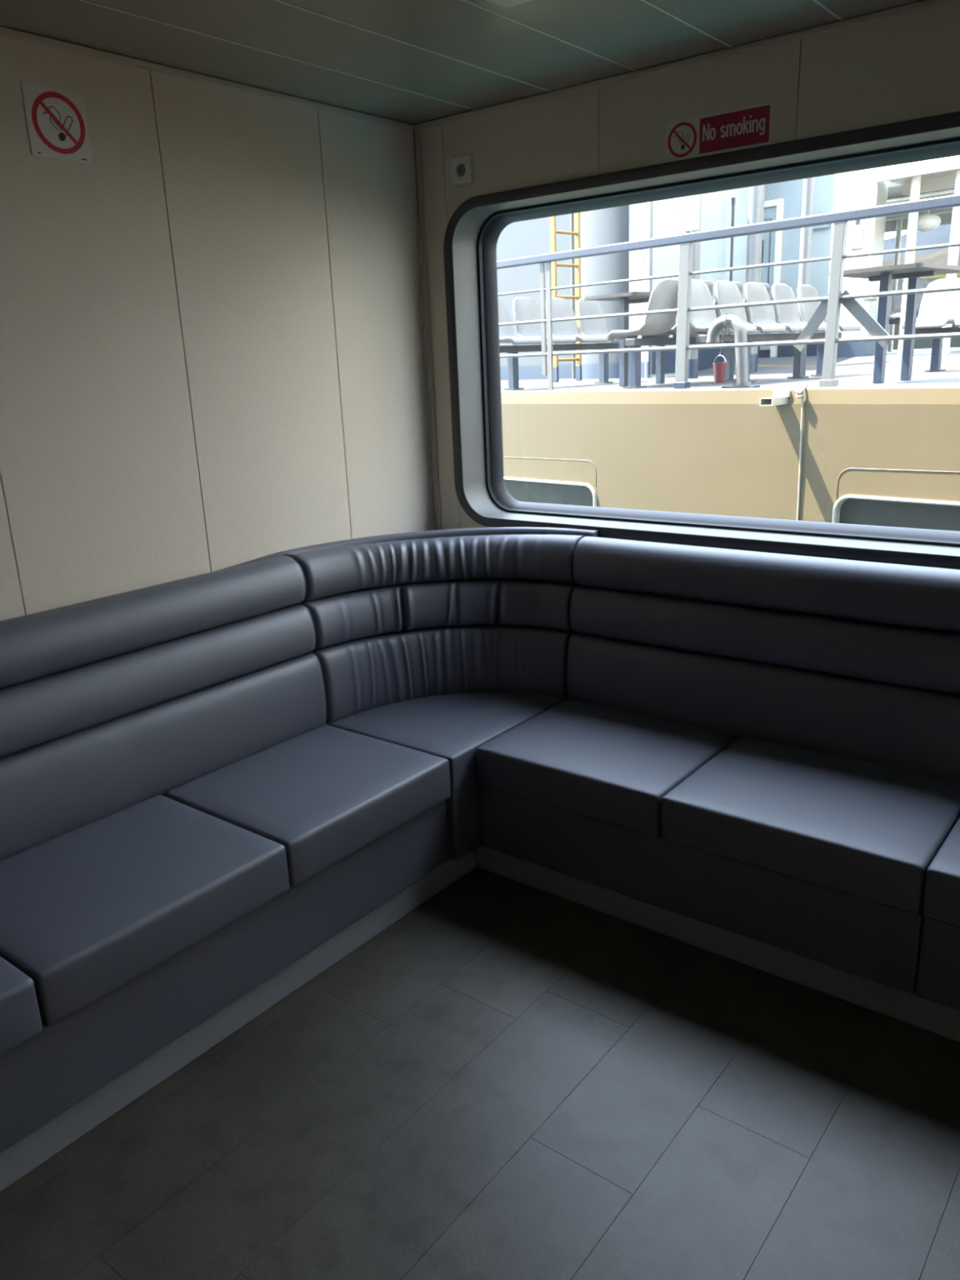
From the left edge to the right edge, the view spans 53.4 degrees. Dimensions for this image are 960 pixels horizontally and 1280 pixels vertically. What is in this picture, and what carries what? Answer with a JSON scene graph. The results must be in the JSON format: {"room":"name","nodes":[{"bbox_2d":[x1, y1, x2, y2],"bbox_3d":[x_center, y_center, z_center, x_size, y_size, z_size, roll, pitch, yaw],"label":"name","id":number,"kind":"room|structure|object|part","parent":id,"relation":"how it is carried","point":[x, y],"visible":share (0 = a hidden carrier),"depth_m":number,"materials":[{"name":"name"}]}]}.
{"room":"ferry passenger lounge","nodes":[
{"label":"ferry passenger lounge","id":0,"kind":"room"},
{"bbox_2d":[0,35,435,621],"bbox_3d":[-1.629,-0.052,1.700,0.080,2.310,4.970,10,20,37],"label":"wall","id":1,"kind":"structure","parent":0,"point":[213,357],"depth_m":2.57,"materials":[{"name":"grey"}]},
{"bbox_3d":[-1.287,-0.173,2.063,0.012,2.210,0.550,10,20,37],"label":"panel","id":2,"kind":"part","parent":1,"relation":"part of","materials":[{"name":"beige laminate"}]},
{"bbox_2d":[20,81,93,164],"bbox_3d":[-0.978,-1.196,2.211,0.003,0.151,0.151,10,20,37],"label":"no smoking sign","id":3,"kind":"object","parent":1,"relation":"attached to","point":[56,118],"visible":1,"depth_m":2.21,"materials":[{"name":"white plastic"}]},
{"bbox_3d":[-0.949,-0.307,2.474,0.012,2.210,0.543,10,20,37],"label":"panel","id":4,"kind":"part","parent":1,"relation":"part of","materials":[{"name":"beige laminate"}]},
{"bbox_2d":[0,26,413,130],"bbox_3d":[-1.691,-1.076,1.302,0.010,0.016,4.798,10,20,37],"label":"trim","id":5,"kind":"structure","parent":1,"relation":"attached to","point":[6,32],"depth_m":2.44,"materials":[{"name":"beige metal"}]},
{"bbox_3d":[-0.608,-0.442,2.888,0.012,2.210,0.558,10,20,37],"label":"panel","id":6,"kind":"part","parent":1,"relation":"part of","materials":[{"name":"beige laminate"}]},
{"bbox_3d":[-0.305,-0.562,3.255,0.012,2.210,0.418,10,20,37],"label":"panel","id":7,"kind":"part","parent":1,"relation":"part of","materials":[{"name":"beige plastic"}]},
{"bbox_2d":[0,0,923,124],"bbox_3d":[0.109,-0.829,0.022,4.550,0.081,4.978,10,20,37],"label":"ceiling","id":8,"kind":"structure","parent":0,"point":[412,62],"depth_m":2.27,"materials":[{"name":"grey"}]},
{"bbox_3d":[-1.591,-1.072,1.222,0.261,0.010,4.800,10,20,37],"label":"panel","id":9,"kind":"part","parent":8,"relation":"part of","materials":[{"name":"grey metal"}]},
{"bbox_3d":[-1.377,-1.033,1.059,0.275,0.010,4.800,10,20,37],"label":"panel","id":10,"kind":"part","parent":8,"relation":"part of","materials":[{"name":"grey metal"}]},
{"bbox_3d":[-1.159,-0.994,0.892,0.275,0.010,4.800,10,20,37],"label":"panel","id":11,"kind":"part","parent":8,"relation":"part of","materials":[{"name":"grey metal"}]},
{"bbox_2d":[487,0,533,7],"bbox_3d":[-0.229,-1.207,1.553,0.200,0.026,1.176,10,20,37],"label":"recessed light","id":12,"kind":"object","parent":8,"relation":"in","point":[507,3],"visible":1,"depth_m":2.00,"materials":[{"name":"white plastic"}]},
{"bbox_3d":[-0.941,-0.954,0.726,0.275,0.010,4.800,10,20,37],"label":"panel","id":13,"kind":"part","parent":8,"relation":"part of","materials":[{"name":"grey metal"}]},
{"bbox_3d":[-0.722,-0.915,0.559,0.275,0.010,4.800,10,20,37],"label":"panel","id":14,"kind":"part","parent":8,"relation":"part of","materials":[{"name":"grey metal"}]},
{"bbox_3d":[-0.504,-0.875,0.392,0.275,0.010,4.800,10,20,37],"label":"panel","id":15,"kind":"part","parent":8,"relation":"part of","materials":[{"name":"grey metal"}]},
{"bbox_2d":[0,851,959,1279],"bbox_3d":[0.186,1.377,0.593,4.612,0.060,4.850,10,20,37],"label":"floor","id":16,"kind":"structure","parent":0,"point":[508,1079],"depth_m":1.89,"materials":[{"name":"grey tile"}]},
{"bbox_2d":[0,527,959,1191],"bbox_3d":[0.141,0.647,1.323,3.350,0.936,3.350,10,20,37],"label":"sofa","id":17,"kind":"object","parent":16,"relation":"on","point":[217,788],"visible":1,"depth_m":2.44,"materials":[{"name":"grey leather"}]},
{"bbox_2d":[0,956,42,1056],"bbox_3d":[-1.236,0.704,1.720,0.609,0.126,0.601,10,20,37],"label":"seat cushion","id":18,"kind":"object","parent":17,"relation":"on","point":[20,983],"depth_m":1.74,"materials":[{"name":"grey leather"}]},
{"bbox_2d":[0,795,289,1026],"bbox_3d":[-0.864,0.556,2.172,0.609,0.126,0.598,10,20,37],"label":"seat cushion","id":19,"kind":"object","parent":17,"relation":"on","point":[91,906],"depth_m":2.05,"materials":[{"name":"grey leather"}]},
{"bbox_2d":[160,724,450,886],"bbox_3d":[-0.497,0.411,2.618,0.609,0.126,0.585,10,20,37],"label":"seat cushion","id":20,"kind":"object","parent":17,"relation":"on","point":[324,794],"depth_m":2.50,"materials":[{"name":"grey leather"}]},
{"bbox_3d":[-0.100,0.353,3.134,0.616,0.328,0.696,10,20,37],"label":"corner seat","id":21,"kind":"part","parent":17,"relation":"part of","materials":[{"name":"grey leather"}]},
{"bbox_2d":[476,699,737,837],"bbox_3d":[0.397,0.328,2.771,0.580,0.126,0.596,10,20,37],"label":"seat cushion","id":22,"kind":"object","parent":17,"relation":"on","point":[612,765],"depth_m":2.63,"materials":[{"name":"grey leather"}]},
{"bbox_2d":[661,736,959,914],"bbox_3d":[0.869,0.414,2.410,0.612,0.126,0.596,10,20,37],"label":"seat cushion","id":23,"kind":"object","parent":17,"relation":"on","point":[870,830],"depth_m":2.26,"materials":[{"name":"grey leather"}]},
{"bbox_2d":[922,817,959,928],"bbox_3d":[1.349,0.500,2.044,0.599,0.126,0.596,10,20,37],"label":"seat cushion","id":24,"kind":"object","parent":17,"relation":"on","point":[941,862],"depth_m":2.00,"materials":[{"name":"grey leather"}]},
{"bbox_2d":[414,0,959,569],"bbox_3d":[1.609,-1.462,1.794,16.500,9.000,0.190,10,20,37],"label":"wall","id":25,"kind":"structure","parent":0,"point":[906,66],"depth_m":2.59,"materials":[{"name":"beige laminate"}]},
{"bbox_2d":[414,129,441,529],"bbox_3d":[-0.157,-0.601,3.398,0.021,2.192,0.006,10,20,37],"label":"trim","id":26,"kind":"structure","parent":25,"relation":"attached to","point":[418,136],"depth_m":3.26,"materials":[{"name":"beige"}]},
{"bbox_3d":[-0.120,-0.606,3.377,0.118,2.210,0.012,10,20,37],"label":"wall panel","id":27,"kind":"part","parent":25,"relation":"part of","materials":[{"name":"beige laminate"}]},
{"bbox_2d":[450,154,473,186],"bbox_3d":[-0.058,-1.489,3.023,0.082,0.082,0.010,10,20,37],"label":"wall socket","id":28,"kind":"object","parent":25,"relation":"attached to","point":[461,166],"visible":1,"depth_m":3.02,"materials":[{"name":"white plastic"}]},
{"bbox_3d":[0.154,-0.556,3.168,0.575,2.210,0.012,10,20,37],"label":"wall panel","id":29,"kind":"part","parent":25,"relation":"part of","materials":[{"name":"beige plastic"}]},
{"bbox_2d":[413,0,959,130],"bbox_3d":[1.551,-1.343,1.747,4.500,0.016,0.010,10,20,37],"label":"trim","id":30,"kind":"structure","parent":25,"relation":"attached to","point":[923,4],"depth_m":2.48,"materials":[{"name":"beige metal"}]},
{"bbox_3d":[0.634,0.141,3.001,0.574,0.928,0.012,10,20,37],"label":"wall panel","id":31,"kind":"part","parent":25,"relation":"part of","materials":[{"name":"beige laminate"}]},
{"bbox_3d":[0.569,-1.411,2.548,0.574,0.256,0.012,10,20,37],"label":"wall panel","id":32,"kind":"part","parent":25,"relation":"part of","materials":[{"name":"beige laminate"}]},
{"bbox_2d":[443,111,959,568],"bbox_3d":[0.707,-0.802,2.731,1.926,1.053,0.185,10,20,37],"label":"window","id":33,"kind":"structure","parent":25,"relation":"in","point":[473,232],"depth_m":2.89,"materials":[{"name":"grey metal"}]},
{"bbox_2d":[665,101,773,162],"bbox_3d":[0.625,-1.337,2.515,0.300,0.100,0.003,10,20,37],"label":"no smoking sign","id":34,"kind":"object","parent":25,"relation":"attached to","point":[751,126],"visible":1,"depth_m":2.51,"materials":[{"name":"red plastic"}]},
{"bbox_3d":[1.087,0.223,2.655,0.574,0.928,0.012,10,20,37],"label":"wall panel","id":35,"kind":"part","parent":25,"relation":"part of","materials":[{"name":"beige laminate"}]},
{"bbox_3d":[1.022,-1.329,2.202,0.574,0.256,0.012,10,20,37],"label":"wall panel","id":36,"kind":"part","parent":25,"relation":"part of","materials":[{"name":"beige laminate"}]},
{"label":"outside","id":37,"kind":"structure","parent":0,"visible":0},
{"bbox_2d":[882,224,951,261],"bbox_3d":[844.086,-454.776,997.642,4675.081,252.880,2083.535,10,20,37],"label":"hills","id":38,"kind":"structure","parent":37,"point":[941,234],"depth_m":1396.41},
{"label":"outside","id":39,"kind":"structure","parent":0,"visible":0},
{"bbox_2d":[882,245,959,266],"bbox_3d":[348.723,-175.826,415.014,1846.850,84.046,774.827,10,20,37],"label":"hills","id":40,"kind":"structure","parent":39,"point":[941,256],"depth_m":707.49,"materials":[{"name":"white"}]},
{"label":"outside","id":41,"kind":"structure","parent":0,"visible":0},
{"bbox_2d":[897,272,959,279],"bbox_3d":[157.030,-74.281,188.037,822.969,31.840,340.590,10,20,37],"label":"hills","id":42,"kind":"structure","parent":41,"point":[940,275],"depth_m":322.02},
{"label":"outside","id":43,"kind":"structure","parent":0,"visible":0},
{"label":"sea","id":44,"kind":"object","parent":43,"visible":0},
{"bbox_2d":[496,155,959,531],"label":"window","id":45,"kind":"structure","parent":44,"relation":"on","point":[887,453],"depth_m":7.79,"materials":[{"name":"clear glass"}]},
{"bbox_3d":[-2.646,-4.452,16.473,0.020,0.305,11.480,-17,22,-42],"label":"blue skirting","id":46,"kind":"part","parent":45,"relation":"part of","materials":[{"name":"blue paint"}]},
{"bbox_2d":[497,297,619,390],"bbox_3d":[0.772,-2.907,9.283,1.865,0.843,0.519,-17,22,-42],"label":"row of seats","id":47,"kind":"object","parent":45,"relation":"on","point":[524,308],"visible":0.66,"depth_m":9.26,"materials":[{"name":"grey plastic"}]},
{"bbox_3d":[0.310,-2.515,8.914,0.075,0.335,0.075,-17,22,-42],"label":"leg","id":48,"kind":"part","parent":47,"relation":"part of","materials":[{"name":"blue paint"}]},
{"bbox_3d":[1.272,-2.817,9.811,0.075,0.335,0.075,-17,22,-42],"label":"leg","id":49,"kind":"part","parent":47,"relation":"part of","materials":[{"name":"blue paint"}]},
{"bbox_2d":[549,212,582,382],"bbox_3d":[1.182,-4.434,11.050,1.038,2.750,0.075,-17,22,-42],"label":"ladder","id":50,"kind":"object","parent":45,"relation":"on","point":[576,233],"visible":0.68,"depth_m":10.95,"materials":[{"name":"yellow metal"}]},
{"bbox_3d":[1.540,-3.323,11.995,0.247,0.305,1.080,-12,19,-31],"label":"blue skirting","id":51,"kind":"part","parent":45,"relation":"part of","materials":[{"name":"blue paint"}]},
{"bbox_3d":[1.510,-4.609,11.611,0.251,2.950,1.103,-13,19,-33],"label":"funnel casing","id":52,"kind":"part","parent":45,"relation":"part of","materials":[{"name":"grey paint"}]},
{"bbox_2d":[583,291,665,386],"bbox_3d":[1.479,-2.693,8.579,1.050,0.770,0.580,-17,22,-42],"label":"table","id":53,"kind":"object","parent":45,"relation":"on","point":[624,299],"visible":0.64,"depth_m":8.39,"materials":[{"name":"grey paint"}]},
{"bbox_3d":[1.266,-2.612,8.383,0.062,0.742,0.062,-17,22,-42],"label":"leg","id":54,"kind":"part","parent":53,"relation":"part of","materials":[{"name":"blue paint"}]},
{"bbox_3d":[1.658,-2.736,8.749,0.062,0.742,0.062,-17,22,-42],"label":"leg","id":55,"kind":"part","parent":53,"relation":"part of","materials":[{"name":"blue paint"}]},
{"bbox_3d":[1.898,-3.167,11.410,0.020,0.305,0.347,-12,19,-31],"label":"blue skirting","id":56,"kind":"part","parent":45,"relation":"part of","materials":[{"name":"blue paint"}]},
{"bbox_2d":[673,194,699,233],"bbox_3d":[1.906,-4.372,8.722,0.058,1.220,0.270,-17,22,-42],"label":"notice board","id":57,"kind":"object","parent":45,"relation":"attached to","point":[686,209],"visible":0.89,"depth_m":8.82,"materials":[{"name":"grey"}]},
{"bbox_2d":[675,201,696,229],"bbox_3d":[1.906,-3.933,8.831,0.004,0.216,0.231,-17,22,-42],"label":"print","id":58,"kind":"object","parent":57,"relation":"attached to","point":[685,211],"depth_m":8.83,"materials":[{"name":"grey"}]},
{"bbox_2d":[607,278,770,388],"bbox_3d":[1.895,-2.710,8.446,1.865,0.843,0.519,-17,22,-42],"label":"row of seats","id":59,"kind":"object","parent":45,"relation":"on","point":[656,329],"visible":0.57,"depth_m":7.91,"materials":[{"name":"grey plastic"}]},
{"bbox_3d":[1.291,-2.273,7.944,0.075,0.335,0.075,-17,22,-42],"label":"leg","id":60,"kind":"part","parent":59,"relation":"part of","materials":[{"name":"blue paint"}]},
{"bbox_3d":[2.324,-2.598,8.908,0.075,0.335,0.075,-17,22,-42],"label":"leg","id":61,"kind":"part","parent":59,"relation":"part of","materials":[{"name":"blue paint"}]},
{"bbox_3d":[2.213,-4.201,9.841,0.129,2.500,0.129,-17,22,-42],"label":"post","id":62,"kind":"part","parent":45,"relation":"part of","materials":[{"name":"white metal"}]},
{"bbox_3d":[2.920,-3.602,12.180,0.020,0.305,2.753,13,22,42],"label":"blue skirting","id":63,"kind":"part","parent":45,"relation":"part of","materials":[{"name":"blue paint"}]},
{"bbox_2d":[496,194,959,390],"bbox_3d":[1.545,-2.334,6.785,0.090,1.052,12.500,-17,22,-42],"label":"railing","id":64,"kind":"object","parent":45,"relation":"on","point":[830,304],"visible":0.74,"depth_m":6.35,"materials":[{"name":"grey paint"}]},
{"bbox_3d":[1.514,-2.806,6.637,0.055,0.062,12.500,-17,22,-42],"label":"rail","id":65,"kind":"part","parent":64,"relation":"part of","materials":[{"name":"grey metal"}]},
{"bbox_2d":[728,197,735,334],"bbox_3d":[3.166,-4.502,12.028,0.044,1.980,0.044,5,18,23],"label":"pole","id":66,"kind":"object","parent":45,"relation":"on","point":[733,199],"visible":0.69,"depth_m":11.88,"materials":[{"name":"grey metal"}]},
{"bbox_2d":[706,314,759,388],"bbox_3d":[1.837,-2.110,6.978,0.160,0.519,0.410,-17,22,-42],"label":"vent","id":67,"kind":"object","parent":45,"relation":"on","point":[735,323],"visible":0.98,"depth_m":6.91,"materials":[{"name":"white metal"}]},
{"bbox_2d":[712,313,728,382],"bbox_3d":[1.751,-2.123,6.945,0.106,0.484,0.106,-17,22,-42],"label":"bucket","id":68,"kind":"object","parent":67,"relation":"hanging from","point":[719,368],"visible":0.92,"depth_m":6.95,"materials":[{"name":"red plastic"}]},
{"bbox_3d":[1.769,-2.214,6.918,0.056,0.296,0.017,-2,16,1],"label":"chain","id":69,"kind":"part","parent":68,"relation":"part of","materials":[{"name":"grey metal"}]},
{"bbox_3d":[3.156,-4.578,10.960,0.169,2.479,0.169,-17,22,-42],"label":"post","id":70,"kind":"part","parent":45,"relation":"part of","materials":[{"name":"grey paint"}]},
{"bbox_3d":[3.756,-5.174,12.703,0.030,0.280,0.030,-17,22,-42],"label":"door handle","id":71,"kind":"part","parent":45,"relation":"part of","materials":[{"name":"grey metal"}]},
{"bbox_3d":[3.720,-4.864,12.932,0.025,1.800,0.600,-17,22,-42],"label":"door","id":72,"kind":"part","parent":45,"relation":"part of","materials":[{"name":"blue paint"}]},
{"bbox_3d":[3.677,-5.764,12.664,0.060,0.080,0.760,-17,22,-42],"label":"door frame","id":73,"kind":"part","parent":45,"relation":"part of","materials":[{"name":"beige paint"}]},
{"bbox_2d":[689,279,862,382],"bbox_3d":[2.607,-2.730,8.411,2.340,0.843,0.519,-17,22,-42],"label":"row of seats","id":74,"kind":"object","parent":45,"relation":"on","point":[762,318],"visible":0.67,"depth_m":8.41,"materials":[{"name":"grey plastic"}]},
{"bbox_3d":[2.261,-2.374,8.149,0.075,0.335,0.075,-17,22,-42],"label":"leg","id":75,"kind":"part","parent":74,"relation":"part of","materials":[{"name":"blue paint"}]},
{"bbox_3d":[2.938,-2.587,8.781,0.075,0.335,0.075,-17,22,-42],"label":"leg","id":76,"kind":"part","parent":74,"relation":"part of","materials":[{"name":"blue paint"}]},
{"bbox_3d":[3.259,-2.688,9.080,0.075,0.335,0.075,-17,22,-42],"label":"leg","id":77,"kind":"part","parent":74,"relation":"part of","materials":[{"name":"blue paint"}]},
{"bbox_3d":[3.955,-4.756,12.705,0.060,1.900,0.080,-17,22,-42],"label":"door frame","id":78,"kind":"part","parent":45,"relation":"part of","materials":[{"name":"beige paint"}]},
{"bbox_3d":[2.023,-1.650,6.393,0.022,0.042,0.120,-17,22,-42],"label":"foot plate","id":79,"kind":"part","parent":45,"relation":"part of","materials":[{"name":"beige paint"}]},
{"bbox_3d":[4.099,-3.862,12.900,0.020,0.305,1.880,-17,22,-42],"label":"blue skirting","id":80,"kind":"part","parent":45,"relation":"part of","materials":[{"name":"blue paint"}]},
{"bbox_2d":[795,384,808,519],"bbox_3d":[2.155,-0.936,6.498,0.094,1.553,0.060,-17,22,-42],"label":"rope","id":81,"kind":"object","parent":45,"relation":"hanging from","point":[800,392],"visible":0.7,"depth_m":6.34,"materials":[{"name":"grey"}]},
{"bbox_3d":[3.118,-4.018,9.083,0.109,2.500,0.109,-17,22,-42],"label":"post","id":82,"kind":"part","parent":45,"relation":"part of","materials":[{"name":"white metal"}]},
{"bbox_2d":[813,212,830,229],"bbox_3d":[4.319,-5.326,12.123,0.040,0.170,0.260,-17,22,-42],"label":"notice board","id":83,"kind":"object","parent":45,"relation":"attached to","point":[824,225],"visible":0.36,"depth_m":12.10,"materials":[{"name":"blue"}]},
{"bbox_2d":[848,220,863,249],"bbox_3d":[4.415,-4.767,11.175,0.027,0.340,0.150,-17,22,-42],"label":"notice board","id":84,"kind":"object","parent":45,"relation":"attached to","point":[857,230],"visible":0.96,"depth_m":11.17,"materials":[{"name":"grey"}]},
{"bbox_2d":[851,228,860,246],"bbox_3d":[4.409,-4.721,11.181,0.004,0.190,0.100,-17,22,-42],"label":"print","id":85,"kind":"object","parent":84,"relation":"attached to","point":[855,233],"depth_m":11.18,"materials":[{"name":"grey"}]},
{"bbox_3d":[4.690,-3.577,11.836,0.713,0.305,0.535,-17,22,-42],"label":"blue skirting","id":86,"kind":"part","parent":45,"relation":"part of","materials":[{"name":"blue paint"}]},
{"bbox_2d":[828,262,959,383],"bbox_3d":[3.018,-2.266,6.892,0.950,0.770,0.660,-17,22,-42],"label":"table","id":87,"kind":"object","parent":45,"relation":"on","point":[885,274],"visible":0.94,"depth_m":6.75,"materials":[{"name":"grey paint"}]},
{"bbox_3d":[2.841,-2.197,6.730,0.062,0.742,0.062,-17,22,-42],"label":"leg","id":88,"kind":"part","parent":87,"relation":"part of","materials":[{"name":"blue paint"}]},
{"bbox_3d":[3.176,-2.302,7.042,0.062,0.742,0.062,-17,22,-42],"label":"leg","id":89,"kind":"part","parent":87,"relation":"part of","materials":[{"name":"blue paint"}]},
{"bbox_3d":[6.274,-5.375,14.419,0.077,1.940,0.077,-17,22,-42],"label":"canopy post","id":90,"kind":"part","parent":45,"relation":"part of","materials":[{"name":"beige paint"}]},
{"bbox_3d":[4.849,-4.232,10.765,0.097,1.972,0.097,-17,22,-42],"label":"canopy post","id":91,"kind":"part","parent":45,"relation":"part of","materials":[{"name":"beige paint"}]},
{"bbox_2d":[888,275,959,353],"bbox_3d":[5.388,-3.775,11.019,0.519,0.843,1.400,-17,22,-42],"label":"seat","id":92,"kind":"object","parent":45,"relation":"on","point":[895,313],"visible":0.21,"depth_m":11.36,"materials":[{"name":"grey plastic"}]},
{"bbox_2d":[917,213,941,231],"bbox_3d":[5.415,-5.050,11.538,0.290,0.200,0.290,-17,22,-42],"label":"light","id":93,"kind":"object","parent":45,"relation":"attached to","point":[926,222],"depth_m":11.44,"materials":[{"name":"white paint"}]},
{"bbox_2d":[901,277,959,371],"bbox_3d":[4.791,-2.851,8.510,0.519,0.843,1.880,-17,22,-42],"label":"seat","id":94,"kind":"object","parent":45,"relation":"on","point":[937,309],"visible":0.83,"depth_m":9.03,"materials":[{"name":"grey plastic"}]},
{"bbox_3d":[4.332,-2.723,9.045,0.075,0.335,0.075,-17,22,-42],"label":"leg","id":95,"kind":"part","parent":94,"relation":"part of","materials":[{"name":"blue paint"}]},
{"bbox_3d":[5.178,-4.151,10.440,0.097,1.972,0.097,-17,22,-42],"label":"canopy post","id":96,"kind":"part","parent":45,"relation":"part of","materials":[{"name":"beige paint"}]},
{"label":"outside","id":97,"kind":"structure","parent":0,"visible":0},
{"bbox_2d":[886,277,959,350],"bbox_3d":[65.863,-28.993,79.379,333.824,13.174,131.389,10,20,37],"label":"shore","id":98,"kind":"structure","parent":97,"point":[919,344],"depth_m":141.03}
]}

